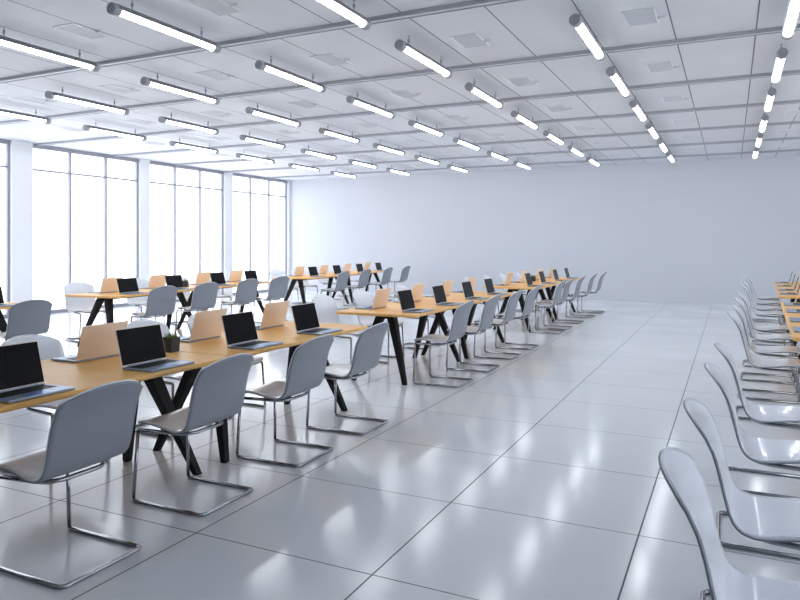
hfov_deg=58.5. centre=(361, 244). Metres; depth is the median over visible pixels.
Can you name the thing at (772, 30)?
rail
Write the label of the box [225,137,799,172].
rail
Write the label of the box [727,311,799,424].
chair
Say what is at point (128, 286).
laptop
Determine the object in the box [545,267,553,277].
laptop
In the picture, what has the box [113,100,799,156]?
rail
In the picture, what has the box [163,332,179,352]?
potted grass
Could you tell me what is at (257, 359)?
chair
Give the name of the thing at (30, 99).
ceiling vent
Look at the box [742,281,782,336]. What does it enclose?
chair
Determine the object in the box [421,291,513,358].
trestle table
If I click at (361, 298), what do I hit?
chair
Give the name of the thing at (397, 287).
chair
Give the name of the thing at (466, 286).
laptop
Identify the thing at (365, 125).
ceiling vent
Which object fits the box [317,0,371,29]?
tube light
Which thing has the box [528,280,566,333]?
chair
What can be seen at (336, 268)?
laptop
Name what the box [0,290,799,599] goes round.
floor
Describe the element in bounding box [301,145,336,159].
tube light
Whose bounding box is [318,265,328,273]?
laptop
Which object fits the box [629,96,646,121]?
tube light
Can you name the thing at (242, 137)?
tube light
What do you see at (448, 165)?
tube light
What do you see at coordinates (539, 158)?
ceiling vent
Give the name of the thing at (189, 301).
trestle table
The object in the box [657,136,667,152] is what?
tube light
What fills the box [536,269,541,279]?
laptop
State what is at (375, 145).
tube light
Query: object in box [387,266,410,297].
chair
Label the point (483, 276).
chair
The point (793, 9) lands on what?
tube light
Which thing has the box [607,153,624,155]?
ceiling vent
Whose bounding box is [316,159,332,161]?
ceiling vent
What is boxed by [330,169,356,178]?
tube light
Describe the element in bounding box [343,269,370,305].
chair
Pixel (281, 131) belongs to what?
grille
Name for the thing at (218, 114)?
grille
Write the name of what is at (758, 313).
chair
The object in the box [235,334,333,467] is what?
chair
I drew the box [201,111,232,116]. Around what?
ceiling vent
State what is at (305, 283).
chair
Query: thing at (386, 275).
chair
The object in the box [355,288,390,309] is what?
laptop
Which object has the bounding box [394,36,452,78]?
tube light
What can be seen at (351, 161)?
tube light
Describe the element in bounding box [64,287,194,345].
trestle table
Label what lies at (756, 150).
tube light
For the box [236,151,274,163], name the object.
tube light
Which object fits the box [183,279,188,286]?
potted grass
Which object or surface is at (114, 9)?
tube light
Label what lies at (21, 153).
columns
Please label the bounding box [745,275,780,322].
chair
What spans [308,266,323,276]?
laptop
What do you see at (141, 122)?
grille
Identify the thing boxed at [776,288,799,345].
trestle table
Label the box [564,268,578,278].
laptop
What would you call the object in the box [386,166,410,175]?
tube light
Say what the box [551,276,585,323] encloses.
chair
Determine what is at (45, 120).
tube light
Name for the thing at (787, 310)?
laptop
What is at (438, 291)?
laptop
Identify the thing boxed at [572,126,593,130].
ceiling vent
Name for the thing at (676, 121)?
grille
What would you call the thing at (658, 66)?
grille
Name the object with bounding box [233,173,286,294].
window
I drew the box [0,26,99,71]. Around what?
tube light
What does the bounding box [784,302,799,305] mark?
laptop
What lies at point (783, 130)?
grille
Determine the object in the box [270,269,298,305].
chair
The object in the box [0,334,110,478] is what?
chair
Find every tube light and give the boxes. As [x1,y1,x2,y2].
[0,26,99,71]
[0,109,50,123]
[45,87,128,114]
[82,123,146,140]
[107,0,220,53]
[140,73,219,104]
[158,112,218,134]
[169,137,218,153]
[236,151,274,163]
[239,131,285,148]
[245,103,300,126]
[255,56,325,92]
[288,161,319,171]
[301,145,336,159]
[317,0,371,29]
[318,126,360,142]
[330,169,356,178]
[346,92,394,118]
[348,156,377,168]
[372,141,404,155]
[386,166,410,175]
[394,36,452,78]
[408,116,443,136]
[414,153,439,164]
[447,163,468,172]
[453,134,480,150]
[465,78,503,108]
[487,147,508,161]
[511,109,538,129]
[513,159,531,169]
[543,129,564,145]
[567,143,584,156]
[569,10,604,60]
[586,153,599,166]
[606,63,630,97]
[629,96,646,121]
[645,119,658,139]
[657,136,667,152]
[666,150,674,162]
[752,147,758,158]
[755,133,763,147]
[758,112,768,132]
[763,84,776,112]
[770,44,787,84]
[781,0,799,39]
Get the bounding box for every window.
[0,139,10,317]
[33,143,138,313]
[150,161,223,294]
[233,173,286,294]
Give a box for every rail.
[0,0,522,83]
[0,24,799,124]
[36,70,799,145]
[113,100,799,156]
[174,121,799,164]
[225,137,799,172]
[267,149,799,178]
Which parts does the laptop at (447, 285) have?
lid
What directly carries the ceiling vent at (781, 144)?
in the ceiling
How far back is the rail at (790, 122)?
14.26 m
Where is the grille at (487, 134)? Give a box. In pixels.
[484,133,500,136]
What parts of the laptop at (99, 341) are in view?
lid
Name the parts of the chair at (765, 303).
seat rail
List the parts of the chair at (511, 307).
leg, leg, seat rail, floor frame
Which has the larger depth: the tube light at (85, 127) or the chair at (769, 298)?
the chair at (769, 298)
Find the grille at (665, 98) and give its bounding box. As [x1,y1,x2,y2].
[662,96,682,101]
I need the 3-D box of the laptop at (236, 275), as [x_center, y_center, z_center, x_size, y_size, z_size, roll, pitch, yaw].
[-2.561,0.605,13.979,0.284,0.227,0.430,0,0,23]
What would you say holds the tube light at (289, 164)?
hanging from the ceiling
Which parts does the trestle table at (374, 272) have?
leg, leg, leg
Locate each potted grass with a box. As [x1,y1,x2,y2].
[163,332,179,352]
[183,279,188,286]
[531,275,535,281]
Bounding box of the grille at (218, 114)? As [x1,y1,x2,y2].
[206,112,229,116]
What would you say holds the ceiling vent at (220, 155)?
in the ceiling
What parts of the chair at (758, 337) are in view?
floor frame, seat rail, leg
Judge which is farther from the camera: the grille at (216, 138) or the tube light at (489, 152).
the tube light at (489, 152)
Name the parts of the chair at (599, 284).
floor frame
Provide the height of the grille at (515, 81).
0.007 m
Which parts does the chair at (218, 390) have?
leg, seat rail, leg, floor frame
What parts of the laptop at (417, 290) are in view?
lid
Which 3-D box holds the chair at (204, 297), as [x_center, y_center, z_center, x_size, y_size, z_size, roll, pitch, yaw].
[-2.615,1.024,11.351,0.601,0.887,0.492,0,0,37]
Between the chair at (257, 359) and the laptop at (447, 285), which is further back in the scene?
the laptop at (447, 285)
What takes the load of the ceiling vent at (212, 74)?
in the ceiling
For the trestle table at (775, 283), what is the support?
on the floor
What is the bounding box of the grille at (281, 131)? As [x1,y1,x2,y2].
[278,130,298,133]
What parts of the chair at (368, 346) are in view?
leg, leg, seat rail, floor frame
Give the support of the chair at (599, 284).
on the floor
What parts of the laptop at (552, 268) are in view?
lid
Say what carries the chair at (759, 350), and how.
on the floor
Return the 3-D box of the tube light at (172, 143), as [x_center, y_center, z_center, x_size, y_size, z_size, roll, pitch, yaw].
[-3.380,-2.018,14.417,0.106,0.197,1.390,0,0,27]
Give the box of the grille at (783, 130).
[778,129,794,132]
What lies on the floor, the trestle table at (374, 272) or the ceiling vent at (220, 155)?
the trestle table at (374, 272)
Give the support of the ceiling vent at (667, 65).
in the ceiling
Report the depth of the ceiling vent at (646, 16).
6.59 m
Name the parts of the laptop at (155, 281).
lid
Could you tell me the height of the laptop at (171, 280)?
0.227 m
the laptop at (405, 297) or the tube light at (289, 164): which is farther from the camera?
the tube light at (289, 164)
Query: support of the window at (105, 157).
in the columns
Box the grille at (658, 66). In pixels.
[647,62,672,71]
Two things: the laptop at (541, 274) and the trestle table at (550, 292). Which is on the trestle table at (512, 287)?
the laptop at (541, 274)
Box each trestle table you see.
[0,302,16,340]
[0,351,228,475]
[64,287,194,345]
[153,321,366,462]
[177,280,270,328]
[272,273,355,303]
[329,270,382,302]
[335,300,474,385]
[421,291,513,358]
[483,281,560,330]
[519,277,579,319]
[774,282,799,331]
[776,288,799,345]
[780,302,799,358]
[785,316,799,341]
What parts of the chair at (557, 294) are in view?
floor frame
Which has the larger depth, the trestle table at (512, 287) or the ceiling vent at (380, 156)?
the ceiling vent at (380, 156)
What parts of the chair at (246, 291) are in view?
seat rail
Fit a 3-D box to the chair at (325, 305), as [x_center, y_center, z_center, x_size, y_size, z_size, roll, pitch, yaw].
[-0.256,1.024,8.264,0.601,0.887,0.492,0,0,27]
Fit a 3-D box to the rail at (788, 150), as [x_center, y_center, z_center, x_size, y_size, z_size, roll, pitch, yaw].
[6.576,-2.098,17.330,21.470,0.038,0.096,0,0,27]
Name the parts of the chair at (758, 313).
floor frame, seat rail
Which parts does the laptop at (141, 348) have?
lid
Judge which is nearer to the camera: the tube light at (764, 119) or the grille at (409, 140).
the tube light at (764, 119)
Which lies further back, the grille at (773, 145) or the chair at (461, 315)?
the grille at (773, 145)
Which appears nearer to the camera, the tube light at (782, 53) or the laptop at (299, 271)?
the tube light at (782, 53)
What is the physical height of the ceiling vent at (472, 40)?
0.033 m
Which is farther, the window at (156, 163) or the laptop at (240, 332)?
the window at (156, 163)
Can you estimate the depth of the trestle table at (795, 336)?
6.27 m
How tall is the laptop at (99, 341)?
0.227 m
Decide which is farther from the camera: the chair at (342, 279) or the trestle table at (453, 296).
the chair at (342, 279)
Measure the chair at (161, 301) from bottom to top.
0.887 m
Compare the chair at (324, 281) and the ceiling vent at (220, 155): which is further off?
the chair at (324, 281)
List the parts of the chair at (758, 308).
seat rail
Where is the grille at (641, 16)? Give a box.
[624,9,656,25]
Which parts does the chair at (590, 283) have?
floor frame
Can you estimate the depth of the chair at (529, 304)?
10.14 m
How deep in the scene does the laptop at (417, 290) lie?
8.95 m
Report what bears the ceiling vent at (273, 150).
in the ceiling
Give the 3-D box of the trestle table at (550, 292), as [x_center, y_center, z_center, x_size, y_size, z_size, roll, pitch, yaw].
[3.964,1.093,14.908,0.958,0.750,2.100,0,0,27]
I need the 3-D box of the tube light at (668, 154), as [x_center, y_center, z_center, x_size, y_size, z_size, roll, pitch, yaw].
[6.974,-2.018,16.096,0.106,0.197,1.390,0,0,27]
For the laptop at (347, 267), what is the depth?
18.92 m
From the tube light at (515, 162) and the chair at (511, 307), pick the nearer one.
the chair at (511, 307)
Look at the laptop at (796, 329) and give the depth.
5.94 m
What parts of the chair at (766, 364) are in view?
floor frame, seat rail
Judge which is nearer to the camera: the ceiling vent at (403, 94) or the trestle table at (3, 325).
the trestle table at (3, 325)
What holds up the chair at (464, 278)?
on the floor
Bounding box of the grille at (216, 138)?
[207,137,228,139]
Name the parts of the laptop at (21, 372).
lid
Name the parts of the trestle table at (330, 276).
leg, leg, leg, leg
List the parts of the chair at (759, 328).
floor frame, seat rail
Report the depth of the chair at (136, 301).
12.34 m
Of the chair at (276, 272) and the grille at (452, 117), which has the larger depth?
the chair at (276, 272)
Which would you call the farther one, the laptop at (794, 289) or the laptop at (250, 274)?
the laptop at (250, 274)
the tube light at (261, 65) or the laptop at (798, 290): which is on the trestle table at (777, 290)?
the laptop at (798, 290)
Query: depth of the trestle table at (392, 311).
7.76 m
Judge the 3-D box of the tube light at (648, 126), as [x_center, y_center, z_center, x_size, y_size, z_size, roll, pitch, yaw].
[5.055,-2.018,12.394,0.106,0.197,1.390,0,0,27]
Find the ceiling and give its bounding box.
[0,0,799,180]
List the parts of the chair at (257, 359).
floor frame, leg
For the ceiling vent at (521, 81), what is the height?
0.033 m
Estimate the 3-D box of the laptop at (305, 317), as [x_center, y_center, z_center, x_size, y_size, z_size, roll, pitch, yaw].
[-0.371,0.605,5.869,0.284,0.227,0.365,0,0,27]
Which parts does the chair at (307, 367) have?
leg, leg, seat rail, floor frame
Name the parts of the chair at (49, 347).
seat rail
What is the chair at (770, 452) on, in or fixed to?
on the floor
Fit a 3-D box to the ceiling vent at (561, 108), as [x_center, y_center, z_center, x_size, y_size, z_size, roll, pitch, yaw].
[3.063,-2.103,11.038,0.362,0.033,0.470,0,0,27]
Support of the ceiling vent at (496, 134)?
in the ceiling
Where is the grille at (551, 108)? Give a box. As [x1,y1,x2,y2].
[546,106,567,111]
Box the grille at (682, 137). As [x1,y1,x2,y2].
[681,136,694,138]
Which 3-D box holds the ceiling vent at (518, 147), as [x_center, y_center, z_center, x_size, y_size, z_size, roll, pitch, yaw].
[3.503,-2.103,15.485,0.362,0.033,0.470,0,0,27]
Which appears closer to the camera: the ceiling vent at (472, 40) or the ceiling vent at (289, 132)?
the ceiling vent at (472, 40)
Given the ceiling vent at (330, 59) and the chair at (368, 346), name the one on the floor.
the chair at (368, 346)
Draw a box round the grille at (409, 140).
[406,139,420,141]
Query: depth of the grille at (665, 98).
10.28 m
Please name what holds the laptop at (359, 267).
on the trestle table at (374, 272)
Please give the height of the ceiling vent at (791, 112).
0.033 m
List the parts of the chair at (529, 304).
leg, leg, seat rail, floor frame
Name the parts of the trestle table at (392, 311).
leg, leg, leg, leg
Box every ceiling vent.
[16,97,56,104]
[52,23,109,39]
[58,127,84,131]
[99,84,139,93]
[126,119,156,124]
[143,142,166,145]
[184,0,242,15]
[195,70,236,80]
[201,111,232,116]
[205,136,230,140]
[208,154,228,156]
[268,149,287,151]
[276,130,300,134]
[289,101,319,108]
[310,53,351,65]
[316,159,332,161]
[354,123,379,127]
[376,155,392,157]
[389,90,420,98]
[443,115,468,120]
[449,33,491,48]
[482,132,504,136]
[507,77,539,86]
[512,146,531,149]
[535,157,552,159]
[544,105,571,112]
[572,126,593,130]
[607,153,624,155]
[621,7,666,26]
[646,61,680,72]
[661,95,689,102]
[672,118,695,123]
[680,135,699,139]
[771,143,789,146]
[784,110,799,115]
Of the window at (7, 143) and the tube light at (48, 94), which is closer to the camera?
the tube light at (48, 94)
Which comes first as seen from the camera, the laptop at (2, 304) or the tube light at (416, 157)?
the laptop at (2, 304)
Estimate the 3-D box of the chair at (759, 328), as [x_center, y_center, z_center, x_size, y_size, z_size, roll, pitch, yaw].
[4.914,1.024,8.682,0.601,0.887,0.492,0,0,29]
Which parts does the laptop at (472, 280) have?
lid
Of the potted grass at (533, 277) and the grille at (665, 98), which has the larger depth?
the potted grass at (533, 277)
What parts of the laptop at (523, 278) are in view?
lid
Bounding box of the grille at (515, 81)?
[509,78,534,85]
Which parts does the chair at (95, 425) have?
seat rail, leg, floor frame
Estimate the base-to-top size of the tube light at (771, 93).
0.197 m
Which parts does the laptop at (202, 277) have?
lid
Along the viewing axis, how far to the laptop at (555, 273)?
14.30 m
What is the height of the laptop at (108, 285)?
0.227 m
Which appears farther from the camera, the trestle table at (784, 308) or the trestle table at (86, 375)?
the trestle table at (784, 308)
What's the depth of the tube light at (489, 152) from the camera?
15.63 m
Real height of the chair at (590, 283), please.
0.887 m
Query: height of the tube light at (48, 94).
0.197 m
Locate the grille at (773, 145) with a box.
[772,144,786,146]
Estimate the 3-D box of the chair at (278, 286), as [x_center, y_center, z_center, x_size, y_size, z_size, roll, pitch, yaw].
[-1.710,1.024,13.531,0.601,0.887,0.492,0,0,37]
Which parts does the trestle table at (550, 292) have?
leg, leg, leg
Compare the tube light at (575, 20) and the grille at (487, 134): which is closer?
the tube light at (575, 20)
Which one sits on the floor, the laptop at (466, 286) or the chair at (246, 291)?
the chair at (246, 291)
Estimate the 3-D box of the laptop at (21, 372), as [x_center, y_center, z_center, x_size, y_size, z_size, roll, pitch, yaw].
[-1.631,0.605,3.436,0.284,0.227,0.365,0,0,27]
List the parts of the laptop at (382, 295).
lid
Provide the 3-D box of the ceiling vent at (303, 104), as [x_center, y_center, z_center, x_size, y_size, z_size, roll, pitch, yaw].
[-0.830,-2.103,10.719,0.362,0.033,0.470,0,0,27]
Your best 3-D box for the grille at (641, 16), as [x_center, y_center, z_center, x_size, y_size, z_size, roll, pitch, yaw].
[2.587,-2.114,6.611,0.256,0.007,0.446,0,0,27]
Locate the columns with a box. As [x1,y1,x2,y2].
[2,140,289,313]
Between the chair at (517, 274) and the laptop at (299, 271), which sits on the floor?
the chair at (517, 274)
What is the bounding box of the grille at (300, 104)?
[291,102,317,107]
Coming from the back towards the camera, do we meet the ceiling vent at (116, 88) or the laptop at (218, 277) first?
the laptop at (218, 277)
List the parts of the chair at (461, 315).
leg, leg, seat rail, floor frame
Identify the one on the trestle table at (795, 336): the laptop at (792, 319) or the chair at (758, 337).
the laptop at (792, 319)
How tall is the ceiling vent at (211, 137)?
0.033 m
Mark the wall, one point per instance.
(679, 231)
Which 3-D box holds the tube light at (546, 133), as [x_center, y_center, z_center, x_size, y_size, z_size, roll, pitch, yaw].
[3.560,-2.018,13.169,0.106,0.197,1.390,0,0,27]
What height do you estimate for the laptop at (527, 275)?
0.227 m
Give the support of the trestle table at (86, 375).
on the floor
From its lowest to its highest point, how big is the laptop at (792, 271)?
0.227 m
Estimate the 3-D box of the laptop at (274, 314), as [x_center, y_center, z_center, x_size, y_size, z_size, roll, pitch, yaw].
[-0.850,0.605,6.207,0.284,0.227,0.365,0,0,27]
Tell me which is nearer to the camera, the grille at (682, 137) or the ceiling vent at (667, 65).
the ceiling vent at (667, 65)
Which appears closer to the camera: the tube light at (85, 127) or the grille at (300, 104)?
the grille at (300, 104)
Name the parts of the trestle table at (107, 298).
leg, leg, leg, leg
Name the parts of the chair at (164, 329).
leg, floor frame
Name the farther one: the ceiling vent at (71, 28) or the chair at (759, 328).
the chair at (759, 328)
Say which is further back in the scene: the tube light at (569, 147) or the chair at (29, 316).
the tube light at (569, 147)
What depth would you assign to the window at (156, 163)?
19.55 m
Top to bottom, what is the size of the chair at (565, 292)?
0.887 m
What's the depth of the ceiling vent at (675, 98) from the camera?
10.27 m
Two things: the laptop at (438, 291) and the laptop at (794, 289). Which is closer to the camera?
the laptop at (438, 291)
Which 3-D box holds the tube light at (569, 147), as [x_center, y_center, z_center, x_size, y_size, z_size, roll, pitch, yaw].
[4.520,-2.018,15.020,0.106,0.197,1.390,0,0,27]
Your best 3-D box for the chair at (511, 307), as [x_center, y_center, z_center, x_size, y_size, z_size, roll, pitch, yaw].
[1.808,1.024,9.380,0.601,0.887,0.492,0,0,27]
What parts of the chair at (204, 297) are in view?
leg, seat rail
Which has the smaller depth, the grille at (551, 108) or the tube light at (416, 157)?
the grille at (551, 108)
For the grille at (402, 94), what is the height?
0.007 m
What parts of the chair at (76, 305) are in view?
floor frame, leg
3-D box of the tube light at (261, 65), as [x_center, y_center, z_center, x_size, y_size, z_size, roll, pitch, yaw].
[-0.813,-2.018,8.390,0.106,0.197,1.390,0,0,27]
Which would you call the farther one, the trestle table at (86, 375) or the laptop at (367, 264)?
the laptop at (367, 264)
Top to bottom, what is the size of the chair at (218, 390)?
0.853 m
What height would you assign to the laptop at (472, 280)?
0.227 m
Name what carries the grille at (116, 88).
attached to the ceiling vent at (116, 88)
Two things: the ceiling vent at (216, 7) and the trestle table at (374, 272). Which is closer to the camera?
the ceiling vent at (216, 7)
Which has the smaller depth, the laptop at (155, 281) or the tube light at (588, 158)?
the laptop at (155, 281)
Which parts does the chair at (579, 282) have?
floor frame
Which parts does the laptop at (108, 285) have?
lid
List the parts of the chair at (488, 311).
leg, leg, seat rail, floor frame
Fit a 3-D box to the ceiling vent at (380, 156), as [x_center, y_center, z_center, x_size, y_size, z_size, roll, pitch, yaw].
[0.564,-2.103,17.008,0.362,0.033,0.470,0,0,27]
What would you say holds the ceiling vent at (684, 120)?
in the ceiling
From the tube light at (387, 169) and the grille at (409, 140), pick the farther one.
the tube light at (387, 169)
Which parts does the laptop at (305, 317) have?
lid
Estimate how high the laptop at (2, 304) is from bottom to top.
0.227 m
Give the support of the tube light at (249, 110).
hanging from the ceiling
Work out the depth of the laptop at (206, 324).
5.36 m
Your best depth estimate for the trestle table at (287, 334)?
5.14 m
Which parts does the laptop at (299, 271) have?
lid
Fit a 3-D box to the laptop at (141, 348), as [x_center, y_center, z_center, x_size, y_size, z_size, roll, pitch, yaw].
[-1.224,0.605,4.222,0.284,0.227,0.365,0,0,27]
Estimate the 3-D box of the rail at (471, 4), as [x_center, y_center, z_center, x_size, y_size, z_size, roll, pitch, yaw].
[0.845,-2.098,6.270,21.470,0.038,0.096,0,0,27]
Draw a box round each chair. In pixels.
[0,299,52,338]
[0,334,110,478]
[0,380,142,589]
[64,282,106,342]
[127,278,164,323]
[127,319,212,438]
[131,286,177,321]
[131,353,253,516]
[171,277,201,325]
[175,282,218,336]
[187,314,265,417]
[209,278,231,313]
[220,279,258,312]
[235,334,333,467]
[253,276,289,322]
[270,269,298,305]
[291,268,317,303]
[305,322,388,434]
[312,294,370,376]
[317,266,341,299]
[321,271,349,310]
[336,265,359,296]
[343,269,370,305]
[352,290,404,363]
[368,267,392,300]
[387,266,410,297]
[395,285,440,349]
[412,300,473,387]
[445,294,500,372]
[463,277,498,327]
[473,290,522,359]
[482,275,515,319]
[495,286,539,349]
[499,273,526,315]
[513,271,541,312]
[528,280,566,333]
[537,278,573,329]
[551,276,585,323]
[565,274,596,317]
[577,272,606,313]
[658,447,799,599]
[683,398,799,599]
[704,362,799,559]
[714,342,799,498]
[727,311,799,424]
[731,304,799,403]
[735,297,797,384]
[737,292,791,369]
[741,284,785,345]
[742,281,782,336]
[744,278,781,330]
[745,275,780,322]
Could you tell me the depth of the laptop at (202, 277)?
12.89 m
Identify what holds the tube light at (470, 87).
hanging from the ceiling
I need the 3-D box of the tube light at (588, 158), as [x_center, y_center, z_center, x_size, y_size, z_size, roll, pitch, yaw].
[5.479,-2.018,16.871,0.106,0.197,1.390,0,0,27]
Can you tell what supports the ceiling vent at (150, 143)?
in the ceiling
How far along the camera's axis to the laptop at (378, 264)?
20.01 m
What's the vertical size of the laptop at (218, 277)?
0.227 m
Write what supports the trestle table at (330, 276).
on the floor
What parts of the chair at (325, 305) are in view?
seat rail, leg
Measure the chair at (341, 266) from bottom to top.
0.887 m
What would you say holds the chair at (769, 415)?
on the floor
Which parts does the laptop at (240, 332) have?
lid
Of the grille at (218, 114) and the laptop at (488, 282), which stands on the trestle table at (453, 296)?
the laptop at (488, 282)
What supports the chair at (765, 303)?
on the floor
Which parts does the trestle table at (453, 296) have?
leg, leg, leg, leg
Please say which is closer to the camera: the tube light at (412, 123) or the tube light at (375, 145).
the tube light at (412, 123)
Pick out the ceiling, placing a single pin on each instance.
(525, 28)
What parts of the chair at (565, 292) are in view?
floor frame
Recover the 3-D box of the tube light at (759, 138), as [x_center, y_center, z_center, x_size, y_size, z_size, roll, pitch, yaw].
[7.510,-2.018,13.470,0.106,0.197,1.390,0,0,27]
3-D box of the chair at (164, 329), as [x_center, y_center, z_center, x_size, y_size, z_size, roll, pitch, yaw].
[-1.571,1.042,5.725,0.601,0.853,0.492,0,0,27]
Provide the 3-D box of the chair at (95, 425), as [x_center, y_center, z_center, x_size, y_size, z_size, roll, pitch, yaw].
[-1.375,1.042,3.337,0.601,0.853,0.492,0,0,27]
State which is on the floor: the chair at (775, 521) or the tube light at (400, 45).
the chair at (775, 521)
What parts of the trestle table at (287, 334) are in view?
leg, leg, leg, leg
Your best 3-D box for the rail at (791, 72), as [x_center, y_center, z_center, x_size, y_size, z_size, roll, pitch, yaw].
[2.755,-2.098,9.957,21.470,0.038,0.096,0,0,27]
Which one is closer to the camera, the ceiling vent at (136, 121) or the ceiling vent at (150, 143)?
the ceiling vent at (136, 121)
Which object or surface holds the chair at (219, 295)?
on the floor
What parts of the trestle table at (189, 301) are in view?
leg, leg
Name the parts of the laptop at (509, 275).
lid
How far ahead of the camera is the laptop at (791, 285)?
12.25 m
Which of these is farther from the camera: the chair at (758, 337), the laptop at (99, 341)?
the chair at (758, 337)
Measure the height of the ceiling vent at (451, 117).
0.033 m
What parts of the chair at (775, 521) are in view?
floor frame, seat rail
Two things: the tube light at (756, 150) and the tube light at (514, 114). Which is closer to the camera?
the tube light at (514, 114)
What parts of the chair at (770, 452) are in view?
floor frame, seat rail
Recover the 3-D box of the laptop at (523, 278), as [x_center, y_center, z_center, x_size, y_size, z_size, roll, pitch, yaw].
[2.987,0.605,13.612,0.284,0.227,0.365,0,0,27]
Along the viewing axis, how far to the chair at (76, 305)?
11.09 m
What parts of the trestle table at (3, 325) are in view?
leg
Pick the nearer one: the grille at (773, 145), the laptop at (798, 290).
the laptop at (798, 290)
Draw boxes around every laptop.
[0,286,13,306]
[0,341,74,403]
[51,321,127,362]
[88,277,122,292]
[115,324,193,371]
[116,278,148,294]
[139,274,167,288]
[164,275,193,289]
[180,308,226,342]
[189,272,210,284]
[210,272,235,285]
[221,311,282,349]
[225,270,242,281]
[244,270,267,282]
[255,301,288,329]
[289,266,304,275]
[291,302,342,334]
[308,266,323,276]
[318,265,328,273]
[332,265,340,274]
[341,263,351,271]
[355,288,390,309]
[356,263,363,272]
[363,262,370,269]
[375,262,383,270]
[393,284,424,302]
[397,289,433,312]
[425,280,453,296]
[431,285,463,305]
[453,277,476,292]
[461,281,489,299]
[484,278,509,294]
[493,272,512,285]
[511,271,527,282]
[524,273,545,286]
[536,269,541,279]
[538,271,556,283]
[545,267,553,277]
[552,269,568,280]
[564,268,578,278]
[776,271,792,283]
[777,273,795,286]
[778,276,799,290]
[779,284,799,294]
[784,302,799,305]
[786,309,799,312]
[789,317,799,321]
[793,326,799,331]
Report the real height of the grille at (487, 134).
0.007 m
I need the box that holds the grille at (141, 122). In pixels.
[129,120,153,124]
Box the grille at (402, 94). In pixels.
[391,91,416,97]
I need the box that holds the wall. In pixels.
[290,155,799,305]
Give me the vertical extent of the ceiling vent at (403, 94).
0.033 m
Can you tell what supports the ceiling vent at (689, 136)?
in the ceiling
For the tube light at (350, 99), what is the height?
0.197 m
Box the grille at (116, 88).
[102,85,136,92]
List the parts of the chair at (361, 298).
floor frame, leg, leg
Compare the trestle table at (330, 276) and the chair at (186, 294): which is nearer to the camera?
the chair at (186, 294)
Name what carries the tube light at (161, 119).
hanging from the ceiling
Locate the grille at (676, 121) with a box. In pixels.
[673,119,689,123]
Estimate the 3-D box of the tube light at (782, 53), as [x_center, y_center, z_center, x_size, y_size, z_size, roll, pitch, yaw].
[4.632,-2.018,7.917,0.106,0.197,1.390,0,0,27]
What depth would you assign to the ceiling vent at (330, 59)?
8.11 m
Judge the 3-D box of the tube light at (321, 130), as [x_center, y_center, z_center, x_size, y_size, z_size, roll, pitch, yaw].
[-0.389,-2.018,12.867,0.106,0.197,1.390,0,0,27]
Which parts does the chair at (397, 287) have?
floor frame, leg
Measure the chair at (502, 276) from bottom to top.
0.887 m
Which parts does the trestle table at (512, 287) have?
leg, leg, leg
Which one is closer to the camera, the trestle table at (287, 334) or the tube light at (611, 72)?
the trestle table at (287, 334)
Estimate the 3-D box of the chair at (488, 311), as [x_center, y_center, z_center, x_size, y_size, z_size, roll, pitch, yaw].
[1.343,1.024,8.483,0.601,0.887,0.492,0,0,27]
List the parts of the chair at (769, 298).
floor frame, seat rail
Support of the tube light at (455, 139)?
hanging from the ceiling
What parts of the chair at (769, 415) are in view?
floor frame, seat rail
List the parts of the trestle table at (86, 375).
leg, leg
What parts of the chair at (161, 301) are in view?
seat rail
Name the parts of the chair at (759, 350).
floor frame, seat rail, leg, leg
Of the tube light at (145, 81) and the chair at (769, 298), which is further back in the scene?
the chair at (769, 298)
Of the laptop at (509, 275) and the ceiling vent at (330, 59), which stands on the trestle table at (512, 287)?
the laptop at (509, 275)
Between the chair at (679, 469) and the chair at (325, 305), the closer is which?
the chair at (679, 469)
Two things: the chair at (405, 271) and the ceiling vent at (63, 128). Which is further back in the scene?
the chair at (405, 271)
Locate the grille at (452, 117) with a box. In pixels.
[445,115,464,119]

